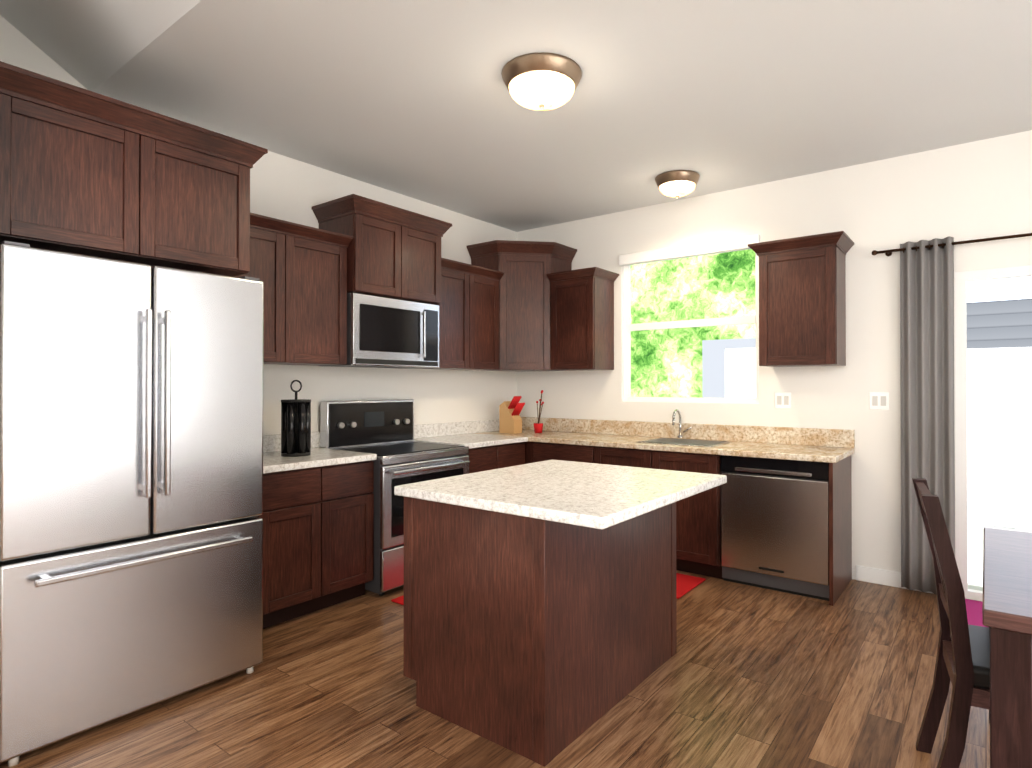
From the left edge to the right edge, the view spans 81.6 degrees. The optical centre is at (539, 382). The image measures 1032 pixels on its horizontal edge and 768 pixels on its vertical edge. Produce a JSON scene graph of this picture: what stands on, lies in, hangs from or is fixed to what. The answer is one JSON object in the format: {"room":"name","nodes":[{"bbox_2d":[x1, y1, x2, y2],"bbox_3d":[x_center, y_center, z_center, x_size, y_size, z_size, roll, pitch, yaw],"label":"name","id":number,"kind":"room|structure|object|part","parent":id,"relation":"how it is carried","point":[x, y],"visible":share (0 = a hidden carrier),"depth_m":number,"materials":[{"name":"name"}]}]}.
{"room":"kitchen","nodes":[
{"label":"kitchen","id":0,"kind":"room"},
{"bbox_2d":[0,15,516,434],"bbox_3d":[-2.467,-1.727,3.115,0.120,6.200,7.558,0,0,37],"label":"wall","id":1,"kind":"structure","parent":0,"point":[285,188],"depth_m":4.40,"materials":[{"name":"white paint"}]},
{"bbox_2d":[0,61,267,276],"bbox_3d":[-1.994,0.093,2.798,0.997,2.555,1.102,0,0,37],"label":"upper cabinet","id":2,"kind":"object","parent":1,"relation":"attached to","point":[86,172],"visible":1,"depth_m":2.56,"materials":[{"name":"brown wood"}]},
{"bbox_2d":[234,213,352,365],"bbox_3d":[-1.668,-0.543,3.736,0.403,0.850,0.889,0,0,37],"label":"upper cabinet","id":3,"kind":"object","parent":1,"relation":"attached to","point":[299,271],"visible":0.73,"depth_m":3.74,"materials":[{"name":"brown wood"}]},
{"bbox_2d":[263,421,498,452],"bbox_3d":[-1.169,0.408,4.716,0.022,0.110,3.119,0,0,37],"label":"backsplash","id":4,"kind":"structure","parent":1,"relation":"attached to","point":[271,443],"depth_m":5.09,"materials":[{"name":"beige stone"}]},
{"bbox_2d":[312,194,451,303],"bbox_3d":[-1.133,-0.914,4.395,0.473,0.620,0.903,0,0,37],"label":"upper cabinet","id":5,"kind":"object","parent":1,"relation":"attached to","point":[393,252],"visible":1,"depth_m":4.19,"materials":[{"name":"brown wood"}]},
{"bbox_2d":[323,292,438,368],"bbox_3d":[-1.148,-0.354,4.402,0.437,0.486,0.787,0,0,37],"label":"microwave","id":6,"kind":"object","parent":5,"relation":"attached to","point":[385,332],"visible":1,"depth_m":4.24,"materials":[{"name":"grey metal"}]},
{"bbox_2d":[414,258,503,369],"bbox_3d":[-0.694,-0.535,5.038,0.403,0.850,0.757,0,0,37],"label":"upper cabinet","id":7,"kind":"object","parent":1,"relation":"attached to","point":[469,322],"visible":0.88,"depth_m":4.94,"materials":[{"name":"brown wood"}]},
{"bbox_2d":[467,240,576,371],"bbox_3d":[-0.155,-0.672,5.493,0.724,1.130,0.724,0,0,37],"label":"upper cabinet","id":8,"kind":"object","parent":1,"relation":"attached to","point":[526,267],"visible":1,"depth_m":5.30,"materials":[{"name":"brown wood"}]},
{"bbox_2d":[0,570,989,767],"bbox_3d":[0.177,1.390,1.120,6.720,0.060,7.558,0,0,37],"label":"floor","id":9,"kind":"structure","parent":0,"point":[746,676],"depth_m":2.53,"materials":[{"name":"brown wood"}]},
{"bbox_2d":[0,241,263,766],"bbox_3d":[-1.894,0.436,2.687,0.854,1.867,0.957,0,0,37],"label":"fridge","id":10,"kind":"object","parent":9,"relation":"on","point":[131,484],"visible":1,"depth_m":2.38,"materials":[{"name":"grey metal"}]},
{"bbox_2d":[255,465,334,628],"bbox_3d":[-1.675,0.936,3.521,0.637,0.880,0.584,0,0,37],"label":"base cabinet","id":11,"kind":"object","parent":9,"relation":"on","point":[317,516],"depth_m":3.41,"materials":[{"name":"brown wood"}]},
{"bbox_2d":[263,449,376,472],"bbox_3d":[-1.573,0.476,3.640,0.663,0.040,0.912,0,0,37],"label":"countertop","id":12,"kind":"structure","parent":11,"relation":"on","point":[319,458],"depth_m":3.56,"materials":[{"name":"beige stone"}]},
{"bbox_2d":[281,380,310,456],"bbox_3d":[-1.516,0.220,3.723,0.176,0.469,0.176,0,0,37],"label":"pod carousel","id":13,"kind":"object","parent":12,"relation":"on","point":[295,427],"visible":1,"depth_m":3.67,"materials":[{"name":"black metal"}]},
{"bbox_2d":[335,461,373,603],"bbox_3d":[-1.443,0.938,3.832,0.637,0.880,0.440,0,0,37],"label":"base cabinet","id":14,"kind":"object","parent":9,"relation":"on","point":[354,497],"depth_m":3.71,"materials":[{"name":"brown wood"}]},
{"bbox_2d":[320,399,469,595],"bbox_3d":[-1.006,0.758,4.283,0.743,1.245,0.790,0,0,37],"label":"stove","id":15,"kind":"object","parent":9,"relation":"on","point":[383,430],"visible":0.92,"depth_m":4.15,"materials":[{"name":"grey metal"}]},
{"bbox_2d":[391,595,403,604],"bbox_3d":[-0.484,1.372,3.912,0.520,0.012,0.800,0,0,37],"label":"area rug","id":16,"kind":"object","parent":9,"relation":"on","point":[399,600],"visible":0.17,"depth_m":3.73,"materials":[{"name":"red fabric"}]},
{"bbox_2d":[466,445,502,472],"bbox_3d":[-0.693,0.944,4.835,0.637,0.880,0.457,0,0,37],"label":"base cabinet","id":17,"kind":"object","parent":9,"relation":"on","point":[491,458],"depth_m":4.68,"materials":[{"name":"brown wood"}]},
{"bbox_2d":[414,433,526,448],"bbox_3d":[-0.590,0.485,4.955,0.663,0.040,0.772,0,0,37],"label":"countertop","id":18,"kind":"structure","parent":17,"relation":"on","point":[473,440],"depth_m":4.82,"materials":[{"name":"beige stone"}]},
{"bbox_2d":[503,441,526,467],"bbox_3d":[-0.500,0.946,5.094,0.637,0.880,0.437,0,0,37],"label":"base cabinet","id":19,"kind":"object","parent":9,"relation":"on","point":[513,455],"depth_m":4.97,"materials":[{"name":"brown wood"}]},
{"bbox_2d":[394,459,726,766],"bbox_3d":[0.140,0.910,2.737,1.046,0.920,1.176,0,0,37],"label":"kitchen island","id":20,"kind":"object","parent":9,"relation":"on","point":[540,612],"visible":1,"depth_m":2.38,"materials":[{"name":"brown wood"}]},
{"bbox_2d":[539,441,602,463],"bbox_3d":[0.404,0.946,5.120,0.659,0.880,0.637,0,0,37],"label":"base cabinet","id":21,"kind":"object","parent":9,"relation":"on","point":[577,453],"depth_m":4.83,"materials":[{"name":"brown wood"}]},
{"bbox_2d":[603,449,658,468],"bbox_3d":[0.816,0.944,4.812,0.626,0.880,0.637,0,0,37],"label":"base cabinet","id":22,"kind":"object","parent":9,"relation":"on","point":[643,458],"depth_m":4.51,"materials":[{"name":"brown wood"}]},
{"bbox_2d":[676,573,705,598],"bbox_3d":[0.658,1.374,4.245,0.910,0.012,0.460,0,0,37],"label":"area rug","id":23,"kind":"object","parent":9,"relation":"on","point":[685,584],"visible":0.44,"depth_m":4.05,"materials":[{"name":"red fabric"}]},
{"bbox_2d":[659,453,722,578],"bbox_3d":[1.191,0.942,4.532,0.562,0.880,0.637,0,0,37],"label":"base cabinet","id":24,"kind":"object","parent":9,"relation":"on","point":[698,516],"depth_m":4.21,"materials":[{"name":"brown wood"}]},
{"bbox_2d":[495,429,854,464],"bbox_3d":[0.790,0.484,4.819,3.037,0.040,0.662,0,0,37],"label":"countertop","id":25,"kind":"structure","parent":24,"relation":"on","point":[831,454],"depth_m":4.35,"materials":[{"name":"beige stone"}]},
{"bbox_2d":[499,396,524,433],"bbox_3d":[-0.243,0.296,5.462,0.218,0.341,0.120,0,0,37],"label":"knife block","id":26,"kind":"object","parent":25,"relation":"on","point":[510,420],"visible":1,"depth_m":5.43,"materials":[{"name":"brown wood"}]},
{"bbox_2d":[534,390,543,432],"bbox_3d":[0.011,0.270,5.502,0.127,0.393,0.115,0,0,37],"label":"plant pot","id":27,"kind":"object","parent":25,"relation":"on","point":[538,427],"visible":1,"depth_m":5.47,"materials":[{"name":"red ceramic"}]},
{"bbox_2d":[721,455,828,600],"bbox_3d":[1.702,0.941,4.158,0.690,0.876,0.590,0,0,37],"label":"dishwasher","id":28,"kind":"object","parent":9,"relation":"on","point":[774,524],"visible":0.77,"depth_m":3.91,"materials":[{"name":"grey metal"}]},
{"bbox_2d":[912,478,989,767],"bbox_3d":[1.557,0.862,1.943,0.560,1.005,0.420,0,0,28],"label":"dining chair","id":29,"kind":"object","parent":9,"relation":"on","point":[962,663],"visible":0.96,"depth_m":1.87,"materials":[{"name":"brown wood"}]},
{"bbox_2d":[965,599,988,627],"bbox_3d":[2.881,1.368,3.295,0.890,0.012,0.520,0,0,37],"label":"door mat","id":30,"kind":"object","parent":9,"relation":"on","point":[974,611],"depth_m":3.53,"materials":[{"name":"pink fabric"}]},
{"bbox_2d":[982,527,1031,767],"bbox_3d":[2.183,0.980,1.522,1.685,0.765,1.140,0,0,37],"label":"dining table","id":31,"kind":"object","parent":9,"relation":"on","point":[1007,591],"visible":1,"depth_m":1.56,"materials":[{"name":"brown wood"}]},
{"bbox_2d":[0,0,1031,231],"bbox_3d":[0.185,-2.809,1.141,6.500,2.538,7.558,0,0,37],"label":"ceiling","id":32,"kind":"structure","parent":0,"point":[414,99],"depth_m":3.06,"materials":[{"name":"white paint"}]},
{"bbox_2d":[501,52,581,110],"bbox_3d":[0.012,-1.441,2.969,0.400,0.172,0.400,0,0,37],"label":"ceiling light","id":33,"kind":"object","parent":32,"relation":"attached to","point":[542,81],"visible":1,"depth_m":2.85,"materials":[{"name":"beige glass"}]},
{"bbox_2d":[655,170,699,198],"bbox_3d":[1.024,-1.440,4.439,0.324,0.156,0.324,0,0,37],"label":"ceiling light","id":34,"kind":"object","parent":32,"relation":"attached to","point":[677,184],"visible":1,"depth_m":4.34,"materials":[{"name":"beige glass"}]},
{"bbox_2d":[517,130,1031,579],"bbox_3d":[2.411,-0.121,4.103,6.500,3.000,0.120,0,0,37],"label":"wall","id":35,"kind":"structure","parent":0,"point":[979,189],"depth_m":4.17,"materials":[{"name":"white paint"}]},
{"bbox_2d":[547,267,618,370],"bbox_3d":[0.387,-0.533,5.288,0.506,0.850,0.403,0,0,37],"label":"upper cabinet","id":36,"kind":"object","parent":35,"relation":"attached to","point":[582,319],"visible":1,"depth_m":5.19,"materials":[{"name":"brown wood"}]},
{"bbox_2d":[521,417,854,448],"bbox_3d":[0.993,0.403,5.068,3.010,0.125,0.022,0,0,37],"label":"backsplash","id":37,"kind":"structure","parent":35,"relation":"attached to","point":[777,435],"depth_m":4.79,"materials":[{"name":"beige stone"}]},
{"bbox_2d":[619,234,759,403],"bbox_3d":[1.230,-0.475,4.966,1.213,1.300,0.155,0,0,37],"label":"window","id":38,"kind":"structure","parent":35,"relation":"in","point":[627,261],"depth_m":4.95,"materials":[{"name":"white"}]},
{"bbox_2d":[775,392,790,408],"bbox_3d":[1.819,0.136,4.462,0.116,0.120,0.009,0,0,37],"label":"electrical outlet","id":39,"kind":"object","parent":35,"relation":"attached to","point":[782,399],"visible":1,"depth_m":4.46,"materials":[{"name":"white plastic"}]},
{"bbox_2d":[748,231,853,366],"bbox_3d":[1.840,-0.545,4.203,0.613,0.860,0.403,0,0,37],"label":"upper cabinet","id":40,"kind":"object","parent":35,"relation":"attached to","point":[802,301],"visible":1,"depth_m":4.08,"materials":[{"name":"brown wood"}]},
{"bbox_2d":[870,392,888,409],"bbox_3d":[2.324,0.129,4.085,0.116,0.120,0.009,0,0,37],"label":"electrical outlet","id":41,"kind":"object","parent":35,"relation":"attached to","point":[879,400],"visible":1,"depth_m":4.08,"materials":[{"name":"white plastic"}]},
{"bbox_2d":[856,565,933,593],"bbox_3d":[2.411,1.326,4.009,0.512,0.105,0.013,0,0,37],"label":"baseboard","id":42,"kind":"structure","parent":35,"relation":"attached to","point":[879,576],"depth_m":4.07,"materials":[{"name":"white wood"}]},
{"bbox_2d":[871,233,1031,594],"bbox_3d":[3.364,0.213,3.241,2.743,2.270,0.113,0,0,37],"label":"curtain","id":43,"kind":"object","parent":35,"relation":"hanging from","point":[927,353],"visible":0.98,"depth_m":3.86,"materials":[{"name":"grey fabric"}]},
{"bbox_3d":[3.368,-0.876,3.252,2.743,0.044,0.102,0,0,37],"label":"rail","id":44,"kind":"part","parent":43,"relation":"part of","materials":[{"name":"brown metal"}]},
{"bbox_2d":[955,265,1031,600],"bbox_3d":[3.422,0.332,3.310,1.833,2.083,0.056,0,0,37],"label":"door frame","id":45,"kind":"structure","parent":35,"relation":"attached to","point":[962,278],"depth_m":3.81,"materials":[{"name":"white wood"}]},
{"label":"outside","id":46,"kind":"structure","parent":0,"visible":0},
{"bbox_2d":[968,523,1031,590],"bbox_3d":[5.068,1.441,5.979,12.500,0.060,6.079,0,0,37],"label":"ground","id":47,"kind":"structure","parent":46,"point":[975,554],"depth_m":4.95,"materials":[{"name":"grey"}]},
{"bbox_2d":[631,249,755,397],"bbox_3d":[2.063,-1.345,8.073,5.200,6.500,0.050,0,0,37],"label":"trees","id":48,"kind":"object","parent":47,"relation":"on","point":[666,362],"visible":0.17,"depth_m":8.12,"materials":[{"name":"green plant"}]},
{"bbox_2d":[702,276,1031,397],"bbox_3d":[6.926,-3.109,6.030,9.550,9.000,3.660,0,0,37],"label":"house","id":49,"kind":"structure","parent":47,"relation":"on","point":[999,313],"depth_m":8.29,"materials":[{"name":"white"}]},
{"bbox_2d":[967,347,1031,529],"bbox_3d":[6.430,0.520,4.299,6.300,1.720,0.050,0,0,37],"label":"fence","id":50,"kind":"object","parent":47,"relation":"on","point":[999,436],"depth_m":5.76,"materials":[{"name":"white"}]}
]}

